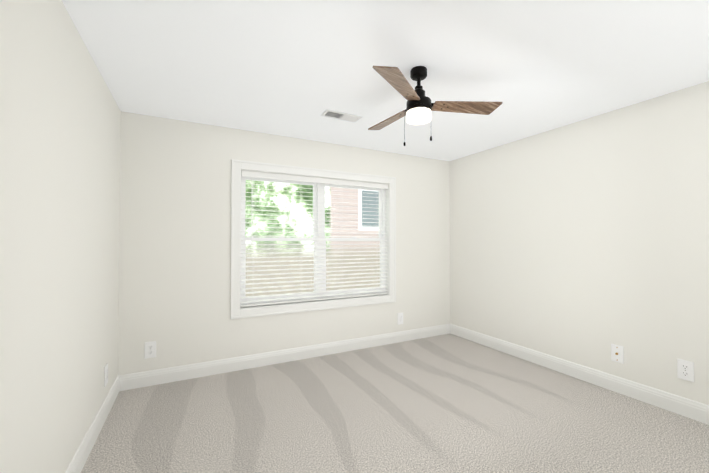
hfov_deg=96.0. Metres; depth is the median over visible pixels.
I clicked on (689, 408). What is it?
baseboard
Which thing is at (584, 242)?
wall
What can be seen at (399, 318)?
electrical outlet
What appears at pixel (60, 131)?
wall
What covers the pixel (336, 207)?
window glass
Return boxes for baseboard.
[65,375,120,472]
[121,324,448,390]
[449,324,708,424]
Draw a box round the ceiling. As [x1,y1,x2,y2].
[62,0,708,160]
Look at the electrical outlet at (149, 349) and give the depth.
2.87 m
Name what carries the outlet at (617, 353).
attached to the wall at (584, 242)
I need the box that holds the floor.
[81,334,708,472]
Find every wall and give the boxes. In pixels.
[0,0,120,472]
[118,111,449,374]
[450,81,708,404]
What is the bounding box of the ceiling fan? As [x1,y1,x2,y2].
[368,66,502,145]
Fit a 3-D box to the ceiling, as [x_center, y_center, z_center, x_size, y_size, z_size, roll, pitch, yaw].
[0.509,-1.174,2.010,4.150,0.120,4.070,0,-1,-27]
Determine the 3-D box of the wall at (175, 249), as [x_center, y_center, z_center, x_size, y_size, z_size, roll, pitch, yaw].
[-0.384,0.134,3.729,3.830,2.440,0.160,0,-1,-27]
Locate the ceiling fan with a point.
(420, 108)
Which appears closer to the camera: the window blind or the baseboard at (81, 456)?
the baseboard at (81, 456)
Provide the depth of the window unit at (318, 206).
3.66 m
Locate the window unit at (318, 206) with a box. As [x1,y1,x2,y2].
[230,159,395,318]
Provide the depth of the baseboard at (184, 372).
3.33 m
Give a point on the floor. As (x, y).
(448, 403)
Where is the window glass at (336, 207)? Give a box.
[245,180,379,303]
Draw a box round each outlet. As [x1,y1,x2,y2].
[104,363,107,386]
[144,341,155,358]
[397,313,402,324]
[611,344,623,363]
[677,359,693,381]
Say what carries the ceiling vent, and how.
in the ceiling
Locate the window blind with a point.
(253, 174)
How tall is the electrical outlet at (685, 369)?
0.146 m
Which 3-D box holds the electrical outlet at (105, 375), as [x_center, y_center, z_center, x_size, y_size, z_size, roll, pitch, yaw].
[-1.834,1.022,2.359,0.011,0.146,0.090,0,-1,-27]
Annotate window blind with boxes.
[240,170,387,306]
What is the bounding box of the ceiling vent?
[320,109,362,122]

